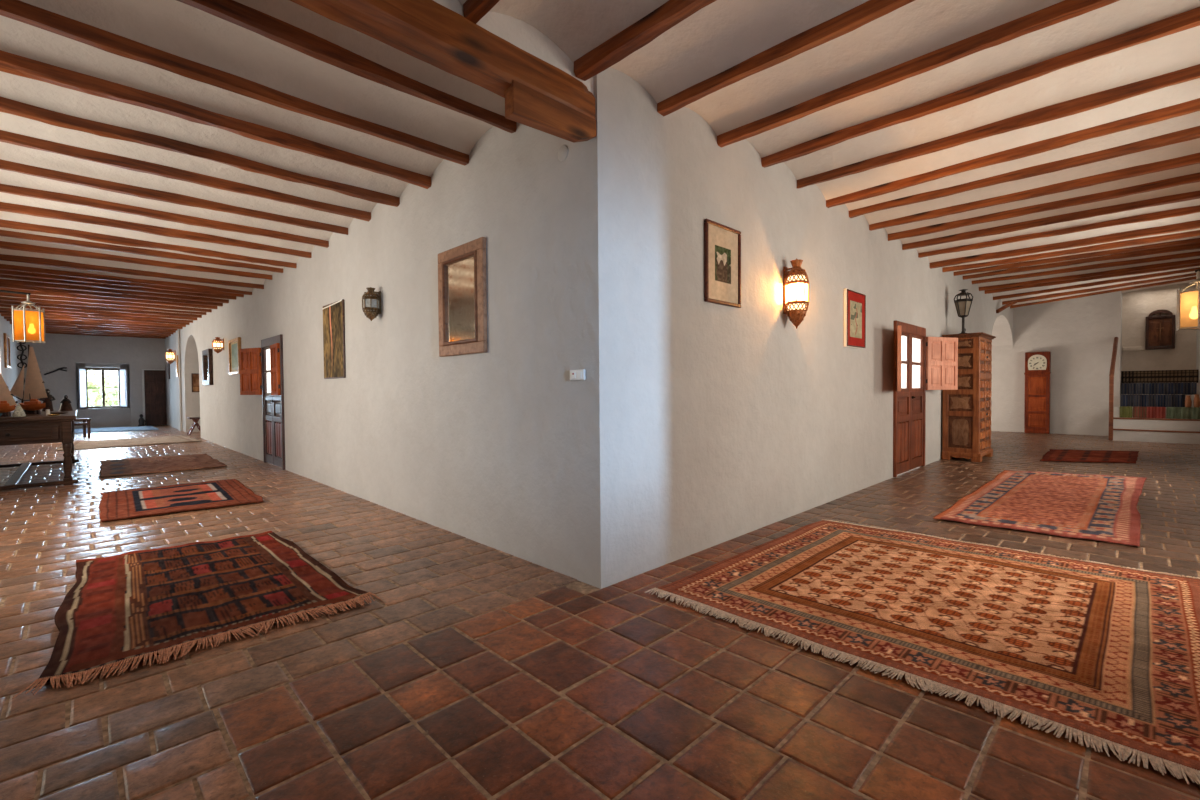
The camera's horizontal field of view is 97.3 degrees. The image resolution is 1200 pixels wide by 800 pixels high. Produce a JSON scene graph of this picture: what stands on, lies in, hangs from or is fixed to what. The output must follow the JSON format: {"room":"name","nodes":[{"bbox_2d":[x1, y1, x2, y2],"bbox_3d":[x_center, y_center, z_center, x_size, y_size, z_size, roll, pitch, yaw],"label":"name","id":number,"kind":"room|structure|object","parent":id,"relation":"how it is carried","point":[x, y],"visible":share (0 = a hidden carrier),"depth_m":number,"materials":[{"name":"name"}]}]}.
{"room":"traditional dwelling","nodes":[
{"label":"traditional dwelling","id":0,"kind":"room"},
{"bbox_2d":[0,313,21,411],"bbox_3d":[-9.290,-0.681,7.161,0.500,3.700,26.150,-2,2,-44],"label":"wall","id":1,"kind":"structure","parent":0,"point":[9,376],"depth_m":14.22,"materials":[{"name":"paint"}]},
{"bbox_2d":[0,290,45,342],"bbox_3d":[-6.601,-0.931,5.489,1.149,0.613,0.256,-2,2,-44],"label":"lantern","id":2,"kind":"object","parent":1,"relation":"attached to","point":[28,326],"visible":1,"depth_m":5.74,"materials":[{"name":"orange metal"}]},
{"bbox_2d":[20,333,166,428],"bbox_3d":[-17.418,-0.748,17.927,4.100,3.500,0.600,-2,2,-44],"label":"wall","id":3,"kind":"structure","parent":0,"point":[73,352],"depth_m":17.94,"materials":[{"name":"paint"}]},
{"bbox_2d":[78,367,127,408],"bbox_3d":[-17.118,-0.417,18.203,1.221,1.403,0.455,-2,2,-44],"label":"window","id":4,"kind":"structure","parent":3,"relation":"in","point":[122,387],"depth_m":18.31,"materials":[{"name":"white wood"}]},
{"bbox_2d":[78,369,86,406],"bbox_3d":[-17.458,-0.401,17.806,0.046,1.292,0.382,-1,1,-20],"label":"shutter","id":5,"kind":"object","parent":4,"relation":"attached to","point":[82,373],"depth_m":17.79,"materials":[{"name":"white paint"}]},
{"bbox_2d":[119,369,127,405],"bbox_3d":[-16.718,-0.422,18.528,0.382,1.291,0.046,0,1,21],"label":"shutter","id":6,"kind":"object","parent":4,"relation":"attached to","point":[123,387],"depth_m":18.50,"materials":[{"name":"white paint"}]},
{"bbox_2d":[142,369,166,425],"bbox_3d":[-15.920,-0.091,18.871,0.650,2.020,0.126,-2,2,-44],"label":"door","id":7,"kind":"structure","parent":3,"relation":"in","point":[153,380],"depth_m":18.83,"materials":[{"name":"brown wood"}]},
{"bbox_2d":[0,0,504,330],"bbox_3d":[-9.322,-2.049,10.056,3.770,0.329,22.550,-2,2,-44],"label":"ceiling","id":8,"kind":"structure","parent":0,"point":[177,28],"depth_m":3.71,"materials":[{"name":"paint"}]},
{"bbox_2d":[1,313,185,326],"bbox_3d":[-13.271,-2.154,14.058,3.570,0.172,0.092,-2,2,-44],"label":"ceiling beam","id":9,"kind":"structure","parent":8,"relation":"attached to","point":[2,314],"depth_m":14.08,"materials":[{"name":"brown wood"}]},
{"bbox_2d":[0,310,189,324],"bbox_3d":[-12.782,-2.146,13.561,3.570,0.166,0.097,-2,2,-44],"label":"ceiling beam","id":10,"kind":"structure","parent":8,"relation":"attached to","point":[4,312],"depth_m":13.62,"materials":[{"name":"brown wood"}]},
{"bbox_2d":[0,307,192,322],"bbox_3d":[-12.325,-2.135,13.095,3.570,0.168,0.094,-2,2,-44],"label":"ceiling beam","id":11,"kind":"structure","parent":8,"relation":"attached to","point":[1,309],"depth_m":13.15,"materials":[{"name":"brown wood"}]},
{"bbox_2d":[0,304,196,319],"bbox_3d":[-11.797,-2.119,12.559,3.570,0.177,0.079,-2,2,-44],"label":"ceiling beam","id":12,"kind":"structure","parent":8,"relation":"attached to","point":[1,305],"depth_m":12.49,"materials":[{"name":"brown wood"}]},
{"bbox_2d":[0,300,201,317],"bbox_3d":[-11.308,-2.112,12.062,3.570,0.170,0.105,-2,2,-44],"label":"ceiling beam","id":13,"kind":"structure","parent":8,"relation":"attached to","point":[1,301],"depth_m":12.01,"materials":[{"name":"brown wood"}]},
{"bbox_2d":[0,296,205,314],"bbox_3d":[-10.817,-2.101,11.563,3.570,0.170,0.085,-2,2,-44],"label":"ceiling beam","id":14,"kind":"structure","parent":8,"relation":"attached to","point":[1,298],"depth_m":11.42,"materials":[{"name":"brown wood"}]},
{"bbox_2d":[0,292,211,312],"bbox_3d":[-10.315,-2.083,11.052,3.570,0.171,0.089,-2,2,-44],"label":"ceiling beam","id":15,"kind":"structure","parent":8,"relation":"attached to","point":[1,293],"depth_m":10.98,"materials":[{"name":"brown wood"}]},
{"bbox_2d":[0,288,216,308],"bbox_3d":[-9.815,-2.067,10.543,3.570,0.169,0.104,-2,2,-44],"label":"ceiling beam","id":16,"kind":"structure","parent":8,"relation":"attached to","point":[57,294],"depth_m":10.52,"materials":[{"name":"brown wood"}]},
{"bbox_2d":[0,283,222,305],"bbox_3d":[-9.372,-2.052,10.093,3.570,0.168,0.092,-2,2,-44],"label":"ceiling beam","id":17,"kind":"structure","parent":8,"relation":"attached to","point":[2,285],"depth_m":10.03,"materials":[{"name":"brown wood"}]},
{"bbox_2d":[0,279,228,302],"bbox_3d":[-8.923,-2.034,9.637,3.570,0.170,0.083,-2,2,-44],"label":"ceiling beam","id":18,"kind":"structure","parent":8,"relation":"attached to","point":[6,281],"depth_m":9.59,"materials":[{"name":"brown wood"}]},
{"bbox_2d":[0,274,235,299],"bbox_3d":[-8.408,-2.007,9.114,3.570,0.171,0.084,-2,2,-44],"label":"ceiling beam","id":19,"kind":"structure","parent":8,"relation":"attached to","point":[100,285],"depth_m":9.12,"materials":[{"name":"brown wood"}]},
{"bbox_2d":[0,270,243,296],"bbox_3d":[-7.942,-1.962,8.641,3.570,0.168,0.102,-2,2,-44],"label":"ceiling beam","id":20,"kind":"structure","parent":8,"relation":"attached to","point":[3,272],"depth_m":8.58,"materials":[{"name":"brown wood"}]},
{"bbox_2d":[0,264,251,294],"bbox_3d":[-7.460,-1.915,8.151,3.570,0.168,0.091,-2,2,-44],"label":"ceiling beam","id":21,"kind":"structure","parent":8,"relation":"attached to","point":[2,266],"depth_m":8.11,"materials":[{"name":"brown wood"}]},
{"bbox_2d":[0,254,263,288],"bbox_3d":[-6.872,-1.887,7.554,3.570,0.168,0.085,-2,2,-44],"label":"ceiling beam","id":22,"kind":"structure","parent":8,"relation":"attached to","point":[24,259],"depth_m":7.50,"materials":[{"name":"brown wood"}]},
{"bbox_2d":[0,241,271,279],"bbox_3d":[-6.491,-1.951,7.164,3.570,0.169,0.088,-2,2,-44],"label":"ceiling beam","id":23,"kind":"structure","parent":8,"relation":"attached to","point":[4,245],"depth_m":7.15,"materials":[{"name":"brown wood"}]},
{"bbox_2d":[0,230,282,272],"bbox_3d":[-6.044,-1.955,6.710,3.570,0.169,0.091,-2,2,-44],"label":"ceiling beam","id":24,"kind":"structure","parent":8,"relation":"attached to","point":[140,251],"depth_m":6.76,"materials":[{"name":"brown wood"}]},
{"bbox_2d":[0,219,296,267],"bbox_3d":[-5.564,-1.906,6.222,3.570,0.172,0.100,-2,2,-44],"label":"ceiling beam","id":25,"kind":"structure","parent":8,"relation":"attached to","point":[99,237],"depth_m":6.23,"materials":[{"name":"brown wood"}]},
{"bbox_2d":[0,202,311,257],"bbox_3d":[-5.087,-1.922,5.737,3.570,0.168,0.104,-2,2,-44],"label":"ceiling beam","id":26,"kind":"structure","parent":8,"relation":"attached to","point":[7,207],"depth_m":5.78,"materials":[{"name":"brown wood"}]},
{"bbox_2d":[0,184,328,247],"bbox_3d":[-4.617,-1.923,5.258,3.570,0.172,0.088,-2,2,-44],"label":"ceiling beam","id":27,"kind":"structure","parent":8,"relation":"attached to","point":[10,189],"depth_m":5.34,"materials":[{"name":"brown wood"}]},
{"bbox_2d":[0,159,347,234],"bbox_3d":[-4.158,-1.927,4.791,3.570,0.171,0.091,-2,2,-44],"label":"ceiling beam","id":28,"kind":"structure","parent":8,"relation":"attached to","point":[141,192],"depth_m":4.85,"materials":[{"name":"brown wood"}]},
{"bbox_2d":[0,130,370,221],"bbox_3d":[-3.685,-1.931,4.309,3.570,0.170,0.090,-2,2,-44],"label":"ceiling beam","id":29,"kind":"structure","parent":8,"relation":"attached to","point":[127,163],"depth_m":4.39,"materials":[{"name":"brown wood"}]},
{"bbox_2d":[0,96,399,206],"bbox_3d":[-3.203,-1.901,3.820,3.570,0.177,0.092,-2,2,-44],"label":"ceiling beam","id":30,"kind":"structure","parent":8,"relation":"attached to","point":[9,106],"depth_m":3.87,"materials":[{"name":"brown wood"}]},
{"bbox_2d":[0,50,430,188],"bbox_3d":[-2.763,-1.904,3.372,3.570,0.178,0.110,-2,2,-44],"label":"ceiling beam","id":31,"kind":"structure","parent":8,"relation":"attached to","point":[14,64],"depth_m":3.42,"materials":[{"name":"brown wood"}]},
{"bbox_2d":[0,0,468,165],"bbox_3d":[-2.314,-1.890,2.916,3.570,0.174,0.082,-2,2,-44],"label":"ceiling beam","id":32,"kind":"structure","parent":8,"relation":"attached to","point":[17,10],"depth_m":2.97,"materials":[{"name":"brown wood"}]},
{"bbox_2d":[177,0,516,132],"bbox_3d":[-1.871,-1.913,2.464,3.570,0.177,0.087,-2,2,-44],"label":"ceiling beam","id":33,"kind":"structure","parent":8,"relation":"attached to","point":[270,27],"depth_m":2.86,"materials":[{"name":"brown wood"}]},
{"bbox_2d":[165,67,653,588],"bbox_3d":[-7.850,-0.688,11.592,0.836,3.501,23.050,-2,2,-44],"label":"wall","id":34,"kind":"structure","parent":0,"point":[498,448],"depth_m":3.90,"materials":[{"name":"paint"}]},
{"bbox_2d":[202,349,213,384],"bbox_3d":[-9.360,-0.778,12.595,0.083,0.841,0.922,-2,2,-44],"label":"wall mirror","id":35,"kind":"object","parent":34,"relation":"attached to","point":[207,355],"visible":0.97,"depth_m":12.41,"materials":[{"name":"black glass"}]},
{"bbox_2d":[228,337,240,374],"bbox_3d":[-7.213,-0.853,10.429,0.052,0.702,0.922,-2,2,-44],"label":"framed picture","id":36,"kind":"object","parent":34,"relation":"attached to","point":[234,345],"visible":0.97,"depth_m":10.45},
{"bbox_2d":[239,334,285,469],"bbox_3d":[-5.451,0.027,8.628,1.713,2.063,0.234,1,2,39],"label":"door","id":37,"kind":"structure","parent":34,"relation":"in","point":[253,362],"depth_m":8.63,"materials":[{"name":"brown wood"}]},
{"bbox_2d":[239,348,261,394],"bbox_3d":[-5.929,-0.481,8.960,0.552,0.792,0.043,0,1,26],"label":"shutter","id":38,"kind":"object","parent":37,"relation":"attached to","point":[250,359],"depth_m":8.93,"materials":[{"name":"orange wood"}]},
{"bbox_2d":[270,343,280,394],"bbox_3d":[-5.063,-0.473,8.234,0.043,0.793,0.552,-2,2,-41],"label":"shutter","id":39,"kind":"object","parent":37,"relation":"attached to","point":[275,348],"depth_m":8.12,"materials":[{"name":"orange wood"}]},
{"bbox_2d":[322,299,345,378],"bbox_3d":[-3.227,-0.718,6.389,0.035,0.913,0.712,-2,2,-44],"label":"panel","id":40,"kind":"object","parent":34,"relation":"attached to","point":[333,313],"visible":1,"depth_m":6.34,"materials":[{"name":"wood"}]},
{"bbox_2d":[362,287,380,320],"bbox_3d":[-2.316,-0.973,5.354,0.177,0.345,0.168,-2,2,-44],"label":"wall lantern","id":41,"kind":"object","parent":34,"relation":"attached to","point":[371,301],"visible":1,"depth_m":5.31,"materials":[{"name":"gold metal"}]},
{"bbox_2d":[438,237,487,356],"bbox_3d":[-1.115,-0.798,4.230,0.048,0.868,0.703,-2,2,-44],"label":"wall mirror","id":42,"kind":"object","parent":34,"relation":"attached to","point":[462,277],"visible":1,"depth_m":4.20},
{"bbox_2d":[446,256,474,341],"bbox_3d":[-1.111,-0.798,4.234,0.008,0.655,0.490,-2,2,-44],"label":"mirror glass","id":43,"kind":"object","parent":42,"relation":"attached to","point":[460,275],"depth_m":4.23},
{"bbox_2d":[0,425,1199,799],"bbox_3d":[-2.562,0.915,14.418,20.500,0.014,27.434,-2,2,-44],"label":"floor","id":44,"kind":"structure","parent":0,"point":[479,671],"depth_m":2.17,"materials":[{"name":"tile"}]},
{"bbox_2d":[0,410,78,489],"bbox_3d":[-8.346,0.653,7.582,1.203,0.902,3.102,-2,2,-44],"label":"trestle table","id":45,"kind":"object","parent":44,"relation":"on","point":[30,428],"visible":0.98,"depth_m":6.76,"materials":[{"name":"brown wood"}]},
{"bbox_2d":[0,374,17,416],"bbox_3d":[-7.771,-0.112,6.817,0.531,0.651,0.100,0,1,0],"label":"model","id":46,"kind":"object","parent":45,"relation":"on","point":[8,404],"visible":0.98,"depth_m":6.80},
{"bbox_2d":[10,345,48,413],"bbox_3d":[-8.113,-0.291,7.495,0.568,0.985,0.110,0,1,0],"label":"model","id":47,"kind":"object","parent":45,"relation":"on","point":[34,384],"visible":0.94,"depth_m":7.48},
{"bbox_2d":[74,426,158,433],"bbox_3d":[-15.599,0.944,16.965,2.137,0.023,2.673,-2,2,-44],"label":"rug","id":48,"kind":"object","parent":44,"relation":"on","point":[135,428],"visible":0.88,"depth_m":16.88,"materials":[{"name":"fabric"}]},
{"bbox_2d":[56,435,201,450],"bbox_3d":[-11.304,1.003,12.659,2.576,0.027,2.636,-2,2,-44],"label":"rug","id":49,"kind":"object","parent":44,"relation":"on","point":[90,444],"visible":0.94,"depth_m":12.57,"materials":[{"name":"fabric"}]},
{"bbox_2d":[98,454,226,476],"bbox_3d":[-7.312,1.054,8.797,1.567,0.023,2.503,-2,2,-44],"label":"rug","id":50,"kind":"object","parent":44,"relation":"on","point":[116,467],"visible":1,"depth_m":8.58,"materials":[{"name":"fabric"}]},
{"bbox_2d":[99,479,263,521],"bbox_3d":[-4.759,1.095,5.983,1.390,0.023,2.043,-2,2,-44],"label":"rug","id":51,"kind":"object","parent":44,"relation":"on","point":[139,502],"visible":1,"depth_m":5.81,"materials":[{"name":"fabric"}]},
{"bbox_2d":[12,531,381,698],"bbox_3d":[-2.507,1.127,3.290,1.424,0.037,2.205,-2,2,-44],"label":"rug","id":52,"kind":"object","parent":44,"relation":"on","point":[133,606],"visible":1,"depth_m":2.98,"materials":[{"name":"fabric"}]},
{"bbox_2d":[645,519,1199,784],"bbox_3d":[1.967,1.100,3.142,2.547,0.026,2.372,-2,2,-44],"label":"rug","id":53,"kind":"object","parent":44,"relation":"on","point":[1107,655],"visible":1,"depth_m":2.65,"materials":[{"name":"fabric"}]},
{"bbox_2d":[942,332,995,461],"bbox_3d":[6.123,-0.051,8.762,1.061,2.027,0.552,-2,2,-44],"label":"tall cabinet","id":54,"kind":"object","parent":44,"relation":"on","point":[966,411],"visible":0.91,"depth_m":8.43,"materials":[{"name":"brown wood"}]},
{"bbox_2d":[954,289,972,333],"bbox_3d":[5.924,-1.435,8.611,0.240,0.745,0.270,-2,2,-44],"label":"lantern","id":55,"kind":"object","parent":54,"relation":"on","point":[963,306],"visible":0.94,"depth_m":8.56,"materials":[{"name":"black metal"}]},
{"bbox_2d":[1024,351,1050,433],"bbox_3d":[10.911,-0.183,13.172,0.188,2.022,0.502,-2,2,-44],"label":"clock","id":56,"kind":"object","parent":44,"relation":"on","point":[1037,373],"visible":1,"depth_m":13.11,"materials":[{"name":"brown wood"}]},
{"bbox_2d":[933,470,1146,546],"bbox_3d":[4.943,1.023,5.700,4.125,0.023,1.400,-2,2,-44],"label":"rug","id":57,"kind":"object","parent":44,"relation":"on","point":[1091,506],"visible":1,"depth_m":5.15,"materials":[{"name":"fabric"}]},
{"bbox_2d":[1040,449,1138,463],"bbox_3d":[8.199,0.929,8.850,2.596,0.022,1.169,-2,2,-44],"label":"rug","id":58,"kind":"object","parent":44,"relation":"on","point":[1107,456],"visible":1,"depth_m":8.69,"materials":[{"name":"fabric"}]},
{"bbox_2d":[1113,370,1199,443],"bbox_3d":[12.416,0.106,11.780,2.602,1.522,1.332,-2,2,-44],"label":"bookcase","id":59,"kind":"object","parent":44,"relation":"on","point":[1172,425],"depth_m":11.05,"materials":[{"name":"paint"}]},
{"bbox_2d":[1108,337,1117,439],"bbox_3d":[11.458,-0.294,11.777,1.270,2.297,0.078,-2,2,-43],"label":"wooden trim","id":60,"kind":"structure","parent":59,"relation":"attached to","point":[1115,344],"depth_m":11.37,"materials":[{"name":"brown wood"}]},
{"bbox_2d":[1133,407,1165,417],"bbox_3d":[11.977,0.270,11.520,0.276,0.238,0.490,-2,2,-44],"label":"books","id":61,"kind":"object","parent":59,"relation":"on","point":[1138,412],"visible":0.97,"depth_m":11.42,"materials":[{"name":"paper"}]},
{"bbox_2d":[1120,394,1184,406],"bbox_3d":[12.253,0.013,11.731,0.276,0.278,0.990,-2,2,-44],"label":"books","id":62,"kind":"object","parent":59,"relation":"on","point":[1134,400],"visible":0.98,"depth_m":11.64,"materials":[{"name":"paper"}]},
{"bbox_2d":[1121,382,1196,394],"bbox_3d":[12.563,-0.256,11.906,0.276,0.263,1.170,-2,2,-44],"label":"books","id":63,"kind":"object","parent":59,"relation":"on","point":[1190,388],"visible":0.99,"depth_m":11.79,"materials":[{"name":"paper"}]},
{"bbox_2d":[1121,370,1197,382],"bbox_3d":[12.825,-0.533,12.132,0.276,0.293,1.210,-2,2,-44],"label":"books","id":64,"kind":"object","parent":59,"relation":"on","point":[1152,376],"visible":0.98,"depth_m":12.03,"materials":[{"name":"fabric"}]},
{"bbox_2d":[1166,407,1199,418],"bbox_3d":[12.331,0.275,11.160,0.275,0.238,0.500,-2,2,-44],"label":"books","id":65,"kind":"object","parent":59,"relation":"on","point":[1171,412],"visible":1,"depth_m":11.08,"materials":[{"name":"paper"}]},
{"bbox_2d":[433,0,1012,568],"bbox_3d":[3.864,-0.689,7.296,18.450,3.500,0.500,-2,2,-44],"label":"wall","id":66,"kind":"structure","parent":0,"point":[760,420],"depth_m":4.51,"materials":[{"name":"paint"}]},
{"bbox_2d":[290,0,595,142],"bbox_3d":[-1.382,-1.626,1.958,3.550,0.359,0.276,-2,2,-44],"label":"beam","id":67,"kind":"structure","parent":66,"relation":"attached to","point":[539,95],"depth_m":2.58,"materials":[{"name":"brown wood"}]},
{"bbox_2d":[704,218,740,307],"bbox_3d":[0.947,-1.035,4.054,0.482,0.607,0.031,-2,2,-44],"label":"framed print","id":68,"kind":"object","parent":66,"relation":"attached to","point":[722,243],"visible":1,"depth_m":4.04,"materials":[{"name":"beige paper"}]},
{"bbox_2d":[783,258,808,328],"bbox_3d":[1.757,-0.951,4.716,0.205,0.630,0.205,0,1,-1],"label":"wall lantern","id":69,"kind":"object","parent":66,"relation":"attached to","point":[796,316],"visible":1,"depth_m":4.68,"materials":[{"name":"orange metal"}]},
{"bbox_2d":[844,288,865,348],"bbox_3d":[2.866,-0.902,5.929,0.563,0.632,0.042,-2,2,-44],"label":"framed print","id":70,"kind":"object","parent":66,"relation":"attached to","point":[854,302],"visible":1,"depth_m":5.88,"materials":[{"name":"red paper"}]},
{"bbox_2d":[893,320,957,476],"bbox_3d":[4.450,-0.025,7.322,2.535,2.062,0.360,-2,2,-44],"label":"door","id":71,"kind":"structure","parent":66,"relation":"in","point":[938,364],"depth_m":7.59,"materials":[{"name":"brown wood"}]},
{"bbox_2d":[926,337,957,389],"bbox_3d":[5.159,-0.549,7.964,0.642,0.793,0.043,-1,1,-21],"label":"shutter","id":72,"kind":"object","parent":71,"relation":"attached to","point":[941,352],"depth_m":7.94,"materials":[{"name":"brown wood"}]},
{"bbox_2d":[458,0,1199,304],"bbox_3d":[5.669,-2.293,6.482,20.350,0.628,3.440,-2,2,-44],"label":"ceiling","id":73,"kind":"structure","parent":0,"point":[723,34],"depth_m":3.47,"materials":[{"name":"paint"}]},
{"bbox_2d":[463,0,499,23],"bbox_3d":[0.503,-1.877,1.381,0.082,0.169,3.240,-2,2,-44],"label":"ceiling beam","id":74,"kind":"structure","parent":73,"relation":"attached to","point":[473,10],"depth_m":2.47,"materials":[{"name":"brown wood"}]},
{"bbox_2d":[574,0,715,80],"bbox_3d":[1.022,-1.906,1.890,0.113,0.172,3.240,-2,2,-44],"label":"ceiling beam","id":75,"kind":"structure","parent":73,"relation":"attached to","point":[645,30],"depth_m":2.71,"materials":[{"name":"brown wood"}]},
{"bbox_2d":[657,0,914,115],"bbox_3d":[1.525,-1.942,2.384,0.082,0.168,3.240,-2,3,-44],"label":"ceiling beam","id":76,"kind":"structure","parent":73,"relation":"attached to","point":[854,18],"depth_m":2.87,"materials":[{"name":"brown wood"}]},
{"bbox_2d":[717,0,1119,147],"bbox_3d":[2.030,-1.976,2.880,0.080,0.170,3.240,-2,2,-44],"label":"ceiling beam","id":77,"kind":"structure","parent":73,"relation":"attached to","point":[1064,10],"depth_m":3.02,"materials":[{"name":"brown wood"}]},
{"bbox_2d":[761,7,1199,167],"bbox_3d":[2.510,-2.044,3.352,0.082,0.172,3.240,-2,2,-44],"label":"ceiling beam","id":78,"kind":"structure","parent":73,"relation":"attached to","point":[1189,19],"depth_m":3.32,"materials":[{"name":"brown wood"}]},
{"bbox_2d":[797,64,1199,188],"bbox_3d":[2.979,-2.030,3.812,0.085,0.177,3.240,-2,2,-44],"label":"ceiling beam","id":79,"kind":"structure","parent":73,"relation":"attached to","point":[1099,99],"depth_m":3.75,"materials":[{"name":"brown wood"}]},
{"bbox_2d":[826,98,1199,207],"bbox_3d":[3.447,-2.059,4.274,0.085,0.168,3.240,-2,1,-44],"label":"ceiling beam","id":80,"kind":"structure","parent":73,"relation":"attached to","point":[1188,107],"depth_m":4.24,"materials":[{"name":"brown wood"}]},
{"bbox_2d":[849,126,1199,217],"bbox_3d":[3.890,-2.087,4.709,0.085,0.168,3.240,-2,2,-44],"label":"ceiling beam","id":81,"kind":"structure","parent":73,"relation":"attached to","point":[1192,133],"depth_m":4.64,"materials":[{"name":"brown wood"}]},
{"bbox_2d":[869,153,1199,230],"bbox_3d":[4.339,-2.080,5.150,0.096,0.178,3.240,-2,1,-44],"label":"ceiling beam","id":82,"kind":"structure","parent":73,"relation":"attached to","point":[1192,159],"depth_m":5.09,"materials":[{"name":"brown wood"}]},
{"bbox_2d":[888,172,1199,240],"bbox_3d":[4.827,-2.112,5.630,0.094,0.173,3.240,-2,1,-44],"label":"ceiling beam","id":83,"kind":"structure","parent":73,"relation":"attached to","point":[1191,178],"depth_m":5.61,"materials":[{"name":"brown wood"}]},
{"bbox_2d":[902,190,1199,249],"bbox_3d":[5.237,-2.104,6.033,0.082,0.172,3.240,-2,2,-44],"label":"ceiling beam","id":84,"kind":"structure","parent":73,"relation":"attached to","point":[1193,195],"depth_m":6.01,"materials":[{"name":"brown wood"}]},
{"bbox_2d":[918,205,1199,257],"bbox_3d":[5.773,-2.140,6.559,0.085,0.173,3.240,-2,2,-44],"label":"ceiling beam","id":85,"kind":"structure","parent":73,"relation":"attached to","point":[1193,209],"depth_m":6.47,"materials":[{"name":"brown wood"}]},
{"bbox_2d":[929,220,1199,268],"bbox_3d":[6.191,-2.093,6.970,0.095,0.170,3.240,-2,2,-44],"label":"ceiling beam","id":86,"kind":"structure","parent":73,"relation":"attached to","point":[1190,225],"depth_m":6.89,"materials":[{"name":"brown wood"}]},
{"bbox_2d":[942,230,1199,271],"bbox_3d":[6.742,-2.160,7.511,0.086,0.169,3.240,-2,2,-44],"label":"ceiling beam","id":87,"kind":"structure","parent":73,"relation":"attached to","point":[1140,241],"depth_m":7.43,"materials":[{"name":"brown wood"}]},
{"bbox_2d":[954,238,1199,275],"bbox_3d":[7.270,-2.225,8.029,0.084,0.170,3.240,-2,2,-44],"label":"ceiling beam","id":88,"kind":"structure","parent":73,"relation":"attached to","point":[1195,240],"depth_m":8.01,"materials":[{"name":"brown wood"}]},
{"bbox_2d":[963,243,1199,279],"bbox_3d":[7.748,-2.271,8.499,0.092,0.176,3.240,-2,1,-44],"label":"ceiling beam","id":89,"kind":"structure","parent":73,"relation":"attached to","point":[1196,245],"depth_m":8.38,"materials":[{"name":"brown wood"}]},
{"bbox_2d":[972,251,1199,283],"bbox_3d":[8.278,-2.296,9.019,0.079,0.167,3.240,-2,2,-44],"label":"ceiling beam","id":90,"kind":"structure","parent":73,"relation":"attached to","point":[1196,253],"depth_m":8.91,"materials":[{"name":"brown wood"}]},
{"bbox_2d":[979,258,1199,290],"bbox_3d":[8.748,-2.284,9.483,0.082,0.168,3.240,-2,1,-44],"label":"ceiling beam","id":91,"kind":"structure","parent":73,"relation":"attached to","point":[1192,261],"depth_m":9.39,"materials":[{"name":"brown wood"}]},
{"bbox_2d":[985,263,1199,293],"bbox_3d":[9.165,-2.322,9.895,0.087,0.167,3.240,-2,0,-44],"label":"ceiling beam","id":92,"kind":"structure","parent":73,"relation":"attached to","point":[1196,264],"depth_m":9.86,"materials":[{"name":"brown wood"}]},
{"bbox_2d":[993,267,1199,299],"bbox_3d":[9.792,-2.352,10.516,0.076,0.334,3.244,-2,2,-44],"label":"ceiling beam","id":93,"kind":"structure","parent":73,"relation":"attached to","point":[1191,269],"depth_m":10.45,"materials":[{"name":"brown wood"}]},
{"bbox_2d":[1002,273,1195,304],"bbox_3d":[10.618,-2.428,11.331,0.082,0.389,3.244,-2,2,-44],"label":"ceiling beam","id":94,"kind":"structure","parent":73,"relation":"attached to","point":[1190,274],"depth_m":11.30,"materials":[{"name":"brown wood"}]},
{"bbox_2d":[1010,276,1195,308],"bbox_3d":[11.396,-2.494,12.099,0.074,0.440,3.243,-2,2,-45],"label":"ceiling beam","id":95,"kind":"structure","parent":73,"relation":"attached to","point":[1189,278],"depth_m":11.99,"materials":[{"name":"brown wood"}]},
{"bbox_2d":[901,336,919,387],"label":"window","id":96,"kind":"structure","parent":0,"point":[915,342],"depth_m":12.19,"materials":[{"name":"glass"}]},
{"bbox_2d":[991,291,1121,435],"bbox_3d":[10.865,-1.136,14.964,2.300,3.950,5.570,-2,2,-44],"label":"wall","id":97,"kind":"structure","parent":0,"point":[1079,334],"depth_m":12.83,"materials":[{"name":"paint"}]},
{"bbox_2d":[1121,282,1196,370],"bbox_3d":[13.437,-1.108,12.704,0.400,3.950,1.400,-2,2,-44],"label":"wall","id":98,"kind":"structure","parent":0,"point":[1137,305],"depth_m":12.72,"materials":[{"name":"paint"}]},
{"bbox_2d":[1145,310,1174,349],"bbox_3d":[13.331,-1.679,12.564,0.098,0.941,0.483,-2,2,-44],"label":"wall cabinet","id":99,"kind":"object","parent":98,"relation":"attached to","point":[1160,330],"visible":1,"depth_m":12.54,"materials":[{"name":"brown wood"}]},
{"bbox_2d":[1196,286,1199,382],"bbox_3d":[7.170,-0.774,5.356,21.450,3.700,0.500,-2,2,-44],"label":"wall","id":100,"kind":"structure","parent":0,"point":[1198,331],"depth_m":11.80,"materials":[{"name":"paint"}]},
{"bbox_2d":[1176,269,1199,330],"bbox_3d":[5.636,-0.950,4.635,0.294,0.612,0.773,-2,2,-44],"label":"lantern","id":101,"kind":"object","parent":100,"relation":"attached to","point":[1188,302],"visible":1,"depth_m":4.80,"materials":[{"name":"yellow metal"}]},
{"label":"outside","id":102,"kind":"structure","parent":0,"visible":0},
{"bbox_2d":[87,370,105,401],"bbox_3d":[-23.503,0.609,23.575,2.236,4.755,2.083,-2,2,-44],"label":"tree","id":103,"kind":"object","parent":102,"point":[96,384],"visible":0.18,"depth_m":23.91,"materials":[{"name":"green plant"}]},
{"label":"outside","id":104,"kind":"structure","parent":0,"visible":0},
{"bbox_2d":[88,371,118,405],"bbox_3d":[-25.127,0.932,26.835,2.433,4.796,2.416,-2,2,-44],"label":"tree","id":105,"kind":"object","parent":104,"point":[113,392],"visible":0.33,"depth_m":26.54,"materials":[{"name":"green plant"}]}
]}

